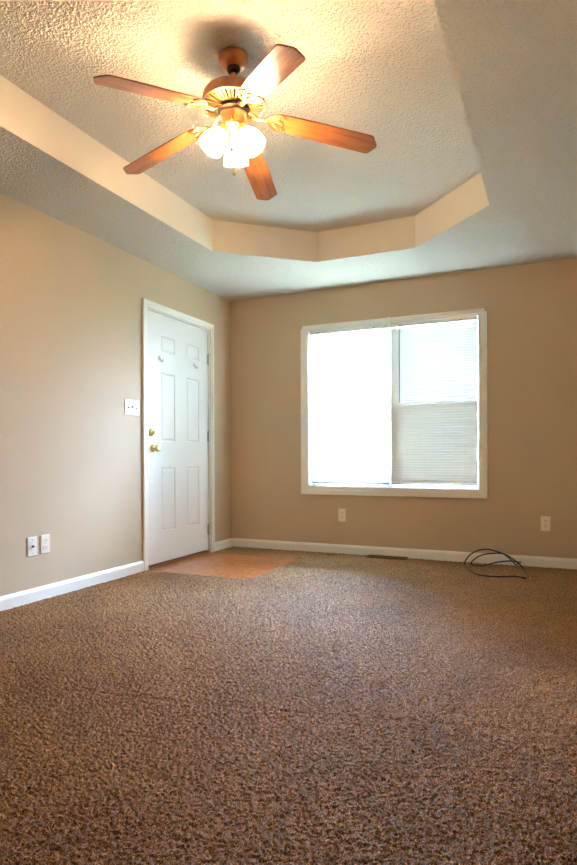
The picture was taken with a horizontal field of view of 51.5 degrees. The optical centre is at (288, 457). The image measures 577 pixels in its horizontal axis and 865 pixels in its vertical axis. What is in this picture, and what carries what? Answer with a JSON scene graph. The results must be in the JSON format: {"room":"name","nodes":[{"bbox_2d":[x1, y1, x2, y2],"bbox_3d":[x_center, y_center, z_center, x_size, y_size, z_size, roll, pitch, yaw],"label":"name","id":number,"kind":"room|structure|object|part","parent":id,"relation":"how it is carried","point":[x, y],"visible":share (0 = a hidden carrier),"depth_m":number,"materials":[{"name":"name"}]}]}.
{"room":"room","nodes":[
{"label":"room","id":0,"kind":"room"},
{"bbox_2d":[0,193,231,596],"bbox_3d":[-2.425,-0.469,2.003,0.140,2.762,8.740,0,0,24],"label":"wall","id":1,"kind":"structure","parent":0,"point":[71,456],"depth_m":4.03,"materials":[{"name":"beige paint"}]},
{"bbox_2d":[27,536,36,556],"bbox_3d":[-1.577,0.552,3.693,0.018,0.117,0.072,0,0,24],"label":"cable jack plate","id":2,"kind":"object","parent":1,"relation":"attached to","point":[31,541],"visible":1,"depth_m":3.69,"materials":[{"name":"white plastic"}]},
{"bbox_2d":[41,534,49,553],"bbox_3d":[-1.538,0.549,3.788,0.010,0.117,0.072,0,0,24],"label":"power outlet","id":3,"kind":"object","parent":1,"relation":"attached to","point":[45,539],"visible":1,"depth_m":3.79,"materials":[{"name":"white plastic"}]},
{"bbox_2d":[0,538,231,610],"bbox_3d":[-2.321,0.865,2.037,0.014,0.094,8.600,0,0,24],"label":"baseboard","id":4,"kind":"structure","parent":1,"relation":"attached to","point":[28,596],"depth_m":3.99,"materials":[{"name":"white paint"}]},
{"bbox_2d":[125,399,138,415],"bbox_3d":[-1.186,-0.378,4.562,0.022,0.117,0.165,0,0,24],"label":"light switch","id":5,"kind":"object","parent":1,"relation":"attached to","point":[131,406],"visible":1,"depth_m":4.55,"materials":[{"name":"white plastic"}]},
{"bbox_2d":[142,298,214,570],"bbox_3d":[-0.981,-0.174,5.194,0.218,2.228,1.140,0,0,24],"label":"door","id":6,"kind":"structure","parent":1,"relation":"in","point":[178,354],"depth_m":5.13,"materials":[{"name":"white paint"}]},
{"bbox_3d":[-1.066,-0.071,4.822,0.068,0.064,0.064,0,0,24],"label":"knob","id":7,"kind":"part","parent":6,"relation":"part of","materials":[{"name":"gold metal"}]},
{"bbox_2d":[150,552,298,578],"bbox_3d":[-0.552,0.897,5.011,1.045,0.007,1.009,0,0,24],"label":"floor","id":8,"kind":"structure","parent":0,"point":[213,564],"depth_m":4.94,"materials":[{"name":"brown wood"}]},
{"bbox_2d":[0,0,479,231],"bbox_3d":[0.946,-1.837,0.561,7.480,0.100,8.880,0,0,24],"label":"ceiling","id":9,"kind":"structure","parent":0,"point":[381,69],"depth_m":2.91,"materials":[{"name":"beige paint"}]},
{"bbox_2d":[93,44,376,199],"bbox_3d":[-0.273,-1.503,2.689,1.204,0.566,1.227,0,0,24],"label":"ceiling fan","id":10,"kind":"object","parent":9,"relation":"hanging from","point":[233,100],"visible":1,"depth_m":2.62,"materials":[{"name":"brown wood"}]},
{"bbox_3d":[-0.551,-1.453,2.374,0.466,0.006,0.116,-15,20,-41],"label":"blade","id":11,"kind":"part","parent":10,"relation":"part of","materials":[{"name":"brown wood"}]},
{"bbox_3d":[-0.605,-1.453,2.862,0.466,0.006,0.116,-13,4,29],"label":"blade","id":12,"kind":"part","parent":10,"relation":"part of","materials":[{"name":"brown wood"}]},
{"bbox_3d":[-0.310,-1.394,2.617,0.113,0.117,0.113,38,-17,-23],"label":"lamp shade","id":13,"kind":"part","parent":10,"relation":"part of","materials":[{"name":"white glass"}]},
{"bbox_2d":[218,123,229,136],"bbox_3d":[-0.290,-1.435,2.630,0.062,0.068,0.064,0,0,24],"label":"socket","id":14,"kind":"object","parent":10,"relation":"attached to","point":[224,128],"depth_m":2.61,"materials":[{"name":"gold metal"}]},
{"bbox_2d":[229,136,237,143],"bbox_3d":[-0.243,-1.436,2.707,0.060,0.068,0.065,0,0,24],"label":"socket","id":15,"kind":"object","parent":10,"relation":"attached to","point":[236,138],"depth_m":2.68,"materials":[{"name":"gold metal"}]},
{"bbox_3d":[-0.243,-1.557,2.655,0.260,0.016,0.260,0,0,24],"label":"motor plate","id":16,"kind":"part","parent":10,"relation":"part of","materials":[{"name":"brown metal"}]},
{"bbox_3d":[-0.235,-1.363,2.599,0.007,0.245,0.017,0,0,-8],"label":"pull chain","id":17,"kind":"part","parent":10,"relation":"part of","materials":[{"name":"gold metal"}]},
{"bbox_3d":[-0.241,-1.393,2.730,0.113,0.117,0.113,0,32,1],"label":"lamp shade","id":18,"kind":"part","parent":10,"relation":"part of","materials":[{"name":"white glass"}]},
{"bbox_2d":[236,123,246,133],"bbox_3d":[-0.200,-1.436,2.626,0.067,0.068,0.059,0,0,24],"label":"socket","id":19,"kind":"object","parent":10,"relation":"attached to","point":[240,127],"depth_m":2.60,"materials":[{"name":"gold metal"}]},
{"bbox_3d":[-0.178,-1.395,2.612,0.113,0.117,0.113,-40,-20,27],"label":"lamp shade","id":20,"kind":"part","parent":10,"relation":"part of","materials":[{"name":"white glass"}]},
{"bbox_3d":[-0.158,-1.455,3.063,0.116,0.006,0.466,-10,-13,10],"label":"blade","id":21,"kind":"part","parent":10,"relation":"part of","materials":[{"name":"brown wood"}]},
{"bbox_3d":[-0.072,-1.454,2.275,0.116,0.006,0.466,11,6,-26],"label":"blade","id":22,"kind":"part","parent":10,"relation":"part of","materials":[{"name":"brown wood"}]},
{"bbox_3d":[0.172,-1.456,2.700,0.466,0.006,0.116,11,-11,-6],"label":"blade","id":23,"kind":"part","parent":10,"relation":"part of","materials":[{"name":"brown wood"}]},
{"bbox_2d":[0,0,576,300],"bbox_3d":[0.947,-1.565,0.561,7.200,0.030,8.600,0,0,24],"label":"ceiling","id":24,"kind":"structure","parent":0,"point":[514,62],"depth_m":3.42,"materials":[{"name":"beige paint"}]},
{"bbox_2d":[0,75,488,261],"bbox_3d":[-0.305,-1.667,2.682,2.026,0.238,4.329,0,0,24],"label":"tray ceiling side","id":25,"kind":"structure","parent":24,"relation":"attached to","point":[21,114],"depth_m":4.06,"materials":[{"name":"beige paint"}]},
{"bbox_2d":[231,258,576,558],"bbox_3d":[0.917,-0.486,5.369,3.480,2.762,0.140,0,0,24],"label":"wall","id":26,"kind":"structure","parent":0,"point":[532,307],"depth_m":5.09,"materials":[{"name":"beige paint"}]},
{"bbox_2d":[338,509,345,521],"bbox_3d":[0.489,0.531,5.482,0.072,0.117,0.010,0,0,24],"label":"power outlet","id":27,"kind":"object","parent":26,"relation":"attached to","point":[341,512],"visible":1,"depth_m":5.48,"materials":[{"name":"white plastic"}]},
{"bbox_2d":[300,308,487,498],"bbox_3d":[0.910,-0.443,5.362,1.674,1.578,0.158,0,0,24],"label":"window","id":28,"kind":"structure","parent":26,"relation":"in","point":[402,490],"depth_m":5.35,"materials":[{"name":"white paint"}]},
{"bbox_2d":[309,325,389,483],"bbox_3d":[0.550,-0.467,5.474,0.759,1.417,0.053,0,0,24],"label":"mini blind","id":29,"kind":"object","parent":28,"relation":"attached to","point":[323,450],"visible":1,"depth_m":5.47,"materials":[{"name":"white plastic"}]},
{"bbox_3d":[0.320,-0.453,5.585,0.002,1.380,0.030,0,0,24],"label":"ladder cord","id":30,"kind":"part","parent":29,"relation":"part of","materials":[{"name":"white fabric"}]},
{"bbox_3d":[0.555,0.235,5.481,0.747,0.013,0.024,0,0,24],"label":"rail","id":31,"kind":"part","parent":29,"relation":"part of","materials":[{"name":"grey plastic"}]},
{"bbox_3d":[0.786,-0.455,5.376,0.002,1.380,0.030,0,0,24],"label":"ladder cord","id":32,"kind":"part","parent":29,"relation":"part of","materials":[{"name":"white fabric"}]},
{"bbox_3d":[0.563,-0.103,5.542,0.698,0.710,0.027,0,0,24],"label":"sash","id":33,"kind":"part","parent":28,"relation":"part of","materials":[{"name":"white plastic"}]},
{"bbox_3d":[0.569,-0.453,5.556,0.742,1.450,0.075,0,0,24],"label":"frame","id":34,"kind":"part","parent":28,"relation":"part of","materials":[{"name":"white plastic"}]},
{"bbox_3d":[0.574,-0.788,5.569,0.698,0.740,0.025,0,0,24],"label":"sash","id":35,"kind":"part","parent":28,"relation":"part of","materials":[{"name":"white glass"}]},
{"bbox_3d":[1.283,-0.105,5.219,0.695,0.710,0.027,0,0,24],"label":"sash","id":36,"kind":"part","parent":28,"relation":"part of","materials":[{"name":"white plastic"}]},
{"bbox_2d":[390,316,477,485],"bbox_3d":[1.245,-0.469,5.162,0.745,1.417,0.053,0,0,24],"label":"mini blind","id":37,"kind":"object","parent":28,"relation":"attached to","point":[434,395],"visible":1,"depth_m":5.16,"materials":[{"name":"white plastic"}]},
{"bbox_3d":[1.250,0.233,5.169,0.733,0.013,0.024,0,0,24],"label":"rail","id":38,"kind":"part","parent":37,"relation":"part of","materials":[{"name":"grey plastic"}]},
{"bbox_3d":[1.476,-0.457,5.065,0.002,1.380,0.030,0,0,24],"label":"ladder cord","id":39,"kind":"part","parent":37,"relation":"part of","materials":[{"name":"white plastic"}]},
{"bbox_3d":[1.288,-0.455,5.233,0.739,1.450,0.075,0,0,24],"label":"frame","id":40,"kind":"part","parent":28,"relation":"part of","materials":[{"name":"white plastic"}]},
{"bbox_2d":[232,538,576,568],"bbox_3d":[0.891,0.848,5.301,3.200,0.094,0.014,0,0,24],"label":"baseboard","id":41,"kind":"structure","parent":26,"relation":"attached to","point":[534,561],"depth_m":5.21,"materials":[{"name":"white paint"}]},
{"bbox_2d":[541,516,550,530],"bbox_3d":[2.054,0.531,4.780,0.072,0.117,0.010,0,0,24],"label":"power outlet","id":42,"kind":"object","parent":26,"relation":"attached to","point":[545,520],"visible":1,"depth_m":4.78,"materials":[{"name":"white plastic"}]},
{"bbox_3d":[0.957,0.996,0.565,7.480,0.188,8.880,0,0,24],"label":"floor","id":43,"kind":"structure","parent":0,"visible":0},
{"bbox_2d":[0,546,576,864],"bbox_3d":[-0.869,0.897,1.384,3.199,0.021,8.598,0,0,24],"label":"carpet","id":44,"kind":"object","parent":43,"relation":"on","point":[316,708],"visible":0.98,"depth_m":2.06,"materials":[{"name":"brown carpet"}]},
{"bbox_2d":[366,555,407,559],"bbox_3d":[0.863,0.882,5.239,0.350,0.024,0.090,0,0,24],"label":"floor vent","id":45,"kind":"object","parent":44,"relation":"on","point":[367,556],"visible":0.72,"depth_m":5.23,"materials":[{"name":"brown metal"}]},
{"bbox_2d":[464,549,526,578],"bbox_3d":[1.577,0.807,4.625,0.426,0.140,0.597,0,0,15],"label":"coaxial cable","id":46,"kind":"object","parent":44,"relation":"on","point":[479,549],"visible":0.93,"depth_m":4.63,"materials":[{"name":"black rubber"}]},
{"bbox_2d":[470,553,530,579],"bbox_3d":[1.769,0.816,4.607,0.389,0.114,0.648,0,0,-22],"label":"coaxial cable","id":47,"kind":"object","parent":44,"relation":"on","point":[485,553],"visible":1,"depth_m":4.78,"materials":[{"name":"black rubber"}]},
{"label":"outside","id":48,"kind":"structure","parent":0,"visible":0},
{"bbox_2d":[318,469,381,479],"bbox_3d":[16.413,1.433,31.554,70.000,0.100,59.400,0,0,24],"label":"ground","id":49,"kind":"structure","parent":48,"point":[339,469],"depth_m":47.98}
]}

